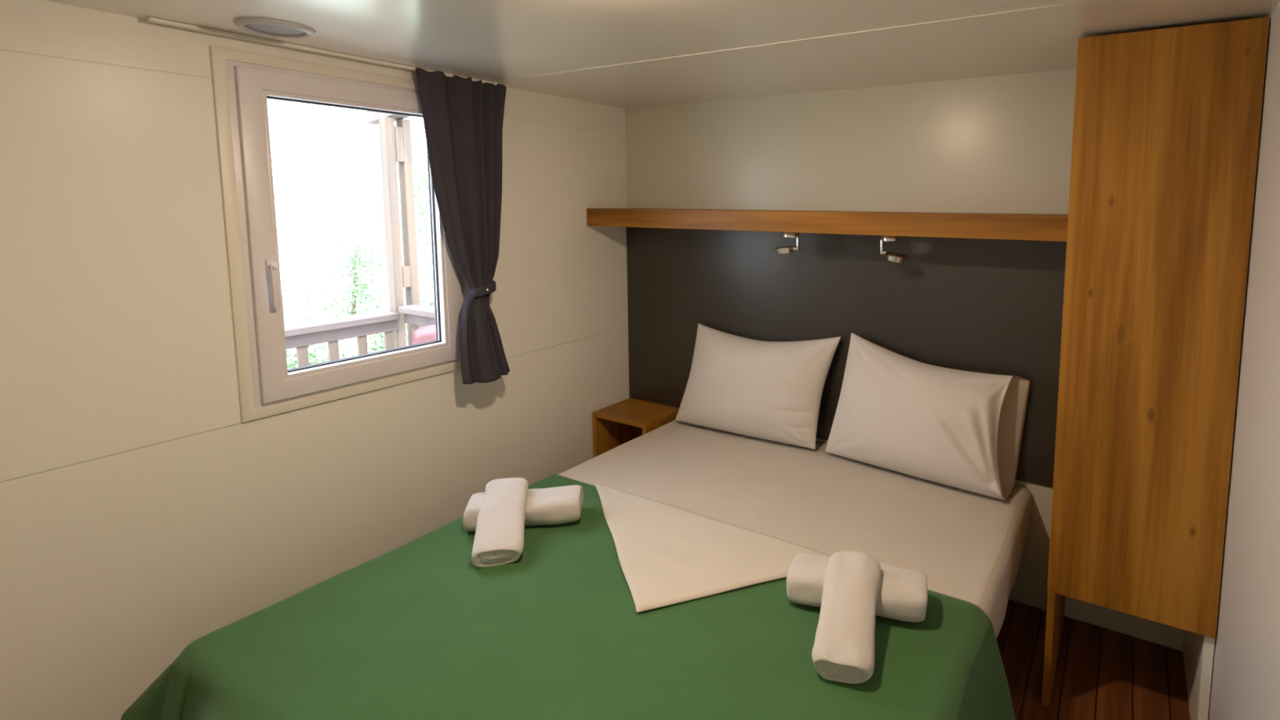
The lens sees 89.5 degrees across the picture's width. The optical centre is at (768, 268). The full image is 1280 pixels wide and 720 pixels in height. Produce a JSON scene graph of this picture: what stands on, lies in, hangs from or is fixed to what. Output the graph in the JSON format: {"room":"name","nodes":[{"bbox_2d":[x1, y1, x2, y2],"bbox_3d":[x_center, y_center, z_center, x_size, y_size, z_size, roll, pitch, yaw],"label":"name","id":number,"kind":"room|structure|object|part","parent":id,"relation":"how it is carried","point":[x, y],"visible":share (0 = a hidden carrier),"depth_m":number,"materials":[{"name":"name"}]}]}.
{"room":"bedroom","nodes":[
{"label":"bedroom","id":0,"kind":"room"},
{"bbox_2d":[0,0,629,719],"bbox_3d":[-1.569,0.334,2.193,0.090,2.120,3.210,4,7,30],"label":"wall","id":1,"kind":"structure","parent":0,"point":[141,519],"depth_m":1.82,"materials":[{"name":"paint"}]},
{"bbox_3d":[-1.961,0.016,1.380,0.004,1.047,1.315,4,7,30],"label":"panel","id":2,"kind":"part","parent":1,"relation":"part of","materials":[{"name":"paint"}]},
{"bbox_3d":[-1.526,-0.651,2.066,0.004,0.134,3.050,4,7,30],"label":"panel","id":3,"kind":"part","parent":1,"relation":"part of","materials":[{"name":"paint"}]},
{"bbox_3d":[-1.535,0.916,2.233,0.004,0.914,3.050,4,7,30],"label":"panel","id":4,"kind":"part","parent":1,"relation":"part of","materials":[{"name":"paint"}]},
{"bbox_2d":[208,45,466,422],"bbox_3d":[-1.450,-0.124,2.269,0.137,1.140,0.808,4,7,30],"label":"window","id":5,"kind":"structure","parent":1,"relation":"in","point":[243,82],"depth_m":2.01,"materials":[{"name":"beige plastic"}]},
{"bbox_3d":[-1.573,0.002,2.000,0.007,0.070,0.024,4,7,30],"label":"handle plate","id":6,"kind":"part","parent":5,"relation":"part of","materials":[{"name":"white plastic"}]},
{"bbox_3d":[-1.557,0.053,1.996,0.031,0.144,0.020,4,7,30],"label":"handle","id":7,"kind":"part","parent":5,"relation":"part of","materials":[{"name":"white plastic"}]},
{"bbox_3d":[-1.202,-0.120,2.698,0.004,1.047,1.732,4,7,30],"label":"panel","id":8,"kind":"part","parent":1,"relation":"part of","materials":[{"name":"paint"}]},
{"bbox_2d":[43,0,1279,108],"bbox_3d":[-0.371,-0.691,1.397,2.817,0.100,3.210,4,7,30],"label":"ceiling","id":9,"kind":"structure","parent":0,"point":[486,40],"depth_m":1.85,"materials":[{"name":"paint"}]},
{"bbox_2d":[233,17,315,38],"bbox_3d":[-1.402,-0.683,1.800,0.186,0.012,0.186,4,7,30],"label":"ceiling vent","id":10,"kind":"object","parent":9,"relation":"in","point":[264,26],"visible":1,"depth_m":1.78,"materials":[{"name":"grey plastic"}]},
{"bbox_2d":[246,23,304,34],"bbox_3d":[-1.402,-0.684,1.800,0.138,0.010,0.138,4,7,30],"label":"grille","id":11,"kind":"object","parent":10,"relation":"attached to","point":[260,28],"depth_m":1.79,"materials":[{"name":"grey plastic"}]},
{"bbox_2d":[146,17,506,87],"bbox_3d":[-1.396,-0.726,2.198,0.022,0.012,1.130,4,7,30],"label":"rail","id":12,"kind":"object","parent":9,"relation":"attached to","point":[153,20],"visible":0.78,"depth_m":1.98,"materials":[{"name":"white"}]},
{"bbox_2d":[415,67,510,384],"bbox_3d":[-1.172,-0.153,2.542,0.139,1.214,0.392,4,7,30],"label":"curtain","id":13,"kind":"object","parent":12,"relation":"hanging from","point":[463,118],"visible":1,"depth_m":2.53,"materials":[{"name":"grey fabric"}]},
{"bbox_2d":[493,4,1062,81],"bbox_3d":[-0.231,-0.714,2.099,2.197,0.002,0.003,4,7,30],"label":"trim","id":14,"kind":"structure","parent":9,"relation":"attached to","point":[1061,4],"depth_m":1.89,"materials":[{"name":"laminate"}]},
{"bbox_2d":[625,68,1184,651],"bbox_3d":[0.401,0.274,2.865,2.817,2.120,0.080,4,7,30],"label":"wall","id":15,"kind":"structure","parent":0,"point":[1002,144],"depth_m":2.67,"materials":[{"name":"paint"}]},
{"bbox_2d":[586,208,1068,241],"bbox_3d":[0.118,-0.210,2.760,2.211,0.086,0.296,4,7,30],"label":"wall shelf","id":16,"kind":"object","parent":15,"relation":"attached to","point":[1005,226],"visible":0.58,"depth_m":2.48,"materials":[{"name":"brown wood"}]},
{"bbox_2d":[773,231,799,254],"bbox_3d":[0.080,-0.115,2.772,0.119,0.104,0.104,4,7,30],"label":"reading lamp","id":17,"kind":"object","parent":16,"relation":"attached to","point":[787,249],"visible":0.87,"depth_m":2.74,"materials":[{"name":"silver metal"}]},
{"bbox_3d":[0.120,-0.115,2.749,0.027,0.065,0.012,4,7,30],"label":"arm","id":18,"kind":"part","parent":17,"relation":"part of","materials":[{"name":"silver metal"}]},
{"bbox_2d":[880,235,910,263],"bbox_3d":[0.505,-0.082,2.531,0.119,0.114,0.104,4,7,30],"label":"reading lamp","id":19,"kind":"object","parent":16,"relation":"attached to","point":[895,257],"visible":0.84,"depth_m":2.50,"materials":[{"name":"silver metal"}]},
{"bbox_3d":[0.465,-0.092,2.553,0.027,0.065,0.012,4,7,30],"label":"arm","id":20,"kind":"part","parent":19,"relation":"part of","materials":[{"name":"silver metal"}]},
{"bbox_2d":[626,226,1066,487],"bbox_3d":[0.187,0.304,2.939,2.211,0.973,0.011,4,7,30],"label":"headboard panel","id":21,"kind":"object","parent":15,"relation":"attached to","point":[988,306],"visible":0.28,"depth_m":2.79,"materials":[{"name":"grey laminate"}]},
{"bbox_2d":[996,599,1190,719],"bbox_3d":[-0.384,1.497,1.630,2.817,0.100,3.210,4,7,30],"label":"floor","id":22,"kind":"structure","parent":0,"point":[1104,673],"depth_m":2.19,"materials":[{"name":"brown wood"}]},
{"bbox_2d":[592,397,679,457],"bbox_3d":[-0.689,0.999,3.339,0.354,0.523,0.289,4,7,30],"label":"nightstand","id":23,"kind":"object","parent":22,"relation":"on","point":[614,425],"visible":0.41,"depth_m":3.31,"materials":[{"name":"brown wood"}]},
{"bbox_2d":[557,420,1031,639],"bbox_3d":[-0.216,1.145,2.067,1.726,0.509,2.034,4,7,30],"label":"bed","id":24,"kind":"object","parent":22,"relation":"on","point":[970,546],"visible":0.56,"depth_m":2.37,"materials":[{"name":"beige fabric"}]},
{"bbox_2d":[120,474,1015,719],"bbox_3d":[-0.500,1.183,1.510,2.100,0.478,1.531,4,7,30],"label":"blanket","id":25,"kind":"object","parent":24,"relation":"on","point":[415,630],"visible":0.77,"depth_m":1.57,"materials":[{"name":"green fabric"}]},
{"bbox_2d":[471,477,528,567],"bbox_3d":[-0.865,0.812,2.054,0.150,0.150,0.334,-1,6,-16],"label":"rolled towel","id":26,"kind":"object","parent":25,"relation":"on","point":[499,538],"visible":1,"depth_m":1.99,"materials":[{"name":"white fabric"}]},
{"bbox_2d":[462,484,583,531],"bbox_3d":[-0.837,0.821,2.181,0.371,0.100,0.154,-1,6,-11],"label":"rolled towel","id":27,"kind":"object","parent":25,"relation":"on","point":[558,504],"visible":0.71,"depth_m":2.14,"materials":[{"name":"white fabric"}]},
{"bbox_2d":[811,551,880,684],"bbox_3d":[0.203,0.867,1.605,0.147,0.148,0.345,2,6,13],"label":"rolled towel","id":28,"kind":"object","parent":25,"relation":"on","point":[843,651],"visible":1,"depth_m":1.55,"materials":[{"name":"white fabric"}]},
{"bbox_2d":[786,552,928,622],"bbox_3d":[0.244,0.874,1.746,0.376,0.101,0.154,2,6,16],"label":"rolled towel","id":29,"kind":"object","parent":25,"relation":"on","point":[903,594],"visible":0.72,"depth_m":1.70,"materials":[{"name":"white fabric"}]},
{"bbox_2d":[593,482,831,613],"bbox_3d":[-0.343,0.890,1.990,1.095,0.014,0.524,4,7,30],"label":"sheet","id":30,"kind":"object","parent":24,"relation":"on","point":[668,555],"visible":0.97,"depth_m":1.99,"materials":[{"name":"white fabric"}]},
{"bbox_2d":[675,323,840,448],"bbox_3d":[-0.079,0.531,2.983,0.840,0.500,0.213,4,7,30],"label":"pillow","id":31,"kind":"object","parent":24,"relation":"on","point":[768,390],"visible":1,"depth_m":2.88,"materials":[{"name":"fabric"}]},
{"bbox_2d":[825,333,1030,500],"bbox_3d":[0.606,0.571,2.567,0.810,0.527,0.251,4,7,30],"label":"pillow","id":32,"kind":"object","parent":24,"relation":"on","point":[957,428],"visible":1,"depth_m":2.46,"materials":[{"name":"fabric"}]},
{"bbox_2d":[1041,17,1269,719],"bbox_3d":[1.208,0.361,2.054,0.440,2.088,0.530,4,7,30],"label":"wardrobe","id":33,"kind":"object","parent":22,"relation":"on","point":[1166,122],"visible":1,"depth_m":1.80,"materials":[{"name":"brown wood"}]},
{"bbox_3d":[0.897,1.216,2.028,0.022,0.390,0.021,4,7,30],"label":"leg","id":34,"kind":"part","parent":33,"relation":"part of","materials":[{"name":"brown wood"}]},
{"bbox_3d":[1.031,0.351,2.162,0.022,2.082,0.498,4,7,30],"label":"panel","id":35,"kind":"part","parent":33,"relation":"part of","materials":[{"name":"brown wood"}]},
{"bbox_3d":[1.393,0.374,1.962,0.024,2.082,0.508,4,7,30],"label":"panel","id":36,"kind":"part","parent":33,"relation":"part of","materials":[{"name":"laminate"}]},
{"bbox_2d":[1208,1,1279,719],"bbox_3d":[0.790,0.496,0.804,0.080,2.120,3.130,4,7,30],"label":"wall","id":37,"kind":"structure","parent":0,"point":[1245,685],"depth_m":1.48,"materials":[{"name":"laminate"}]},
{"label":"outside","id":38,"kind":"structure","parent":0,"visible":0},
{"bbox_2d":[276,221,434,367],"bbox_3d":[-25.614,-0.061,20.663,59.900,0.150,85.000,4,7,30],"label":"ground","id":39,"kind":"structure","parent":38,"point":[300,270],"depth_m":20.96,"materials":[{"name":"white"}]},
{"bbox_2d":[281,291,314,354],"bbox_3d":[-7.092,0.826,8.657,0.040,0.860,1.530,4,7,30],"label":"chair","id":40,"kind":"object","parent":39,"relation":"on","point":[308,300],"visible":0.26,"depth_m":9.18,"materials":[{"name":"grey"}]},
{"bbox_3d":[-6.897,0.791,8.996,0.040,0.860,0.035,4,7,30],"label":"post","id":41,"kind":"part","parent":40,"relation":"part of","materials":[{"name":"grey plastic"}]},
{"bbox_3d":[-7.090,0.420,8.613,0.020,0.028,1.530,4,7,30],"label":"rail","id":42,"kind":"part","parent":40,"relation":"part of","materials":[{"name":"grey"}]},
{"bbox_3d":[-7.090,0.524,8.625,0.020,0.028,1.530,4,7,30],"label":"rail","id":43,"kind":"part","parent":40,"relation":"part of","materials":[{"name":"grey"}]},
{"bbox_3d":[-7.092,0.792,8.653,0.020,0.028,1.530,4,7,30],"label":"rail","id":44,"kind":"part","parent":40,"relation":"part of","materials":[{"name":"grey"}]},
{"bbox_3d":[-6.728,0.761,9.289,0.040,0.860,0.035,4,7,30],"label":"post","id":45,"kind":"part","parent":40,"relation":"part of","materials":[{"name":"grey"}]},
{"bbox_2d":[286,317,356,368],"bbox_3d":[-4.882,1.015,6.611,1.835,0.985,1.222,4,7,30],"label":"tree","id":46,"kind":"object","parent":39,"relation":"on","point":[313,357],"visible":0.17,"depth_m":6.72,"materials":[{"name":"green plant"}]},
{"bbox_2d":[304,221,390,319],"bbox_3d":[-7.790,0.003,12.106,1.748,1.828,1.643,4,7,30],"label":"tree","id":47,"kind":"object","parent":39,"relation":"on","point":[362,293],"visible":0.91,"depth_m":11.96,"materials":[{"name":"green plant"}]},
{"bbox_2d":[339,288,431,359],"bbox_3d":[-4.206,0.812,7.410,1.601,1.259,1.877,-3,7,-29],"label":"tree","id":48,"kind":"object","parent":39,"relation":"on","point":[381,335],"visible":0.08,"depth_m":7.32,"materials":[{"name":"green plant"}]},
{"bbox_2d":[343,132,434,312],"bbox_3d":[-5.226,-0.528,10.379,2.953,3.266,2.497,-3,7,-27],"label":"tree","id":49,"kind":"object","parent":39,"relation":"on","point":[424,215],"visible":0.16,"depth_m":10.13,"materials":[{"name":"green plant"}]},
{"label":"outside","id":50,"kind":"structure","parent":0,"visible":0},
{"bbox_3d":[-2.430,1.397,2.451,1.525,0.060,3.150,4,7,30],"label":"porch deck","id":51,"kind":"object","parent":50,"visible":0},
{"bbox_2d":[378,116,421,348],"bbox_3d":[-2.273,0.142,3.948,0.073,2.120,0.155,4,7,30],"label":"porch post","id":52,"kind":"object","parent":51,"relation":"on","point":[395,141],"visible":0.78,"depth_m":3.88,"materials":[{"name":"beige wood"}]},
{"bbox_2d":[284,311,399,367],"bbox_3d":[-3.036,0.827,2.640,0.110,0.865,2.975,4,7,30],"label":"porch railing","id":53,"kind":"object","parent":52,"relation":"attached to","point":[331,331],"visible":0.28,"depth_m":3.59,"materials":[{"name":"white wood"}]},
{"bbox_3d":[-3.030,0.473,2.599,0.040,0.069,2.975,4,7,30],"label":"rail","id":54,"kind":"part","parent":53,"relation":"part of","materials":[{"name":"white wood"}]},
{"bbox_3d":[-3.034,0.417,2.596,0.110,0.040,2.975,4,7,30],"label":"handrail","id":55,"kind":"part","parent":53,"relation":"part of","materials":[{"name":"white wood"}]},
{"bbox_2d":[366,111,410,124],"bbox_3d":[-1.736,-1.016,3.522,1.650,0.329,0.100,4,7,30],"label":"roof beam","id":56,"kind":"structure","parent":52,"relation":"on","point":[372,117],"depth_m":3.85,"materials":[{"name":"white wood"}]},
{"bbox_3d":[-2.299,0.146,3.906,0.070,2.120,0.055,4,7,30],"label":"post","id":57,"kind":"part","parent":52,"relation":"part of","materials":[{"name":"beige wood"}]},
{"bbox_3d":[-2.249,0.137,3.993,0.070,2.120,0.053,4,7,30],"label":"post","id":58,"kind":"part","parent":52,"relation":"part of","materials":[{"name":"beige wood"}]},
{"bbox_2d":[398,304,435,337],"bbox_3d":[-1.641,0.713,3.600,1.360,0.905,0.100,4,7,30],"label":"railing","id":59,"kind":"object","parent":51,"relation":"attached to","point":[417,316],"visible":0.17,"depth_m":3.79,"materials":[{"name":"white wood"}]},
{"bbox_3d":[-1.638,0.283,3.554,1.360,0.040,0.100,4,7,30],"label":"handrail","id":60,"kind":"part","parent":59,"relation":"part of","materials":[{"name":"white wood"}]},
{"bbox_3d":[-1.639,0.338,3.560,1.360,0.069,0.040,4,7,30],"label":"rail","id":61,"kind":"part","parent":59,"relation":"part of","materials":[{"name":"white wood"}]},
{"bbox_2d":[412,324,435,344],"bbox_3d":[-1.912,0.802,3.297,0.530,0.950,0.512,4,7,30],"label":"garden chair","id":62,"kind":"object","parent":51,"relation":"on","point":[427,333],"visible":0.06,"depth_m":3.51,"materials":[{"name":"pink plastic"}]}
]}

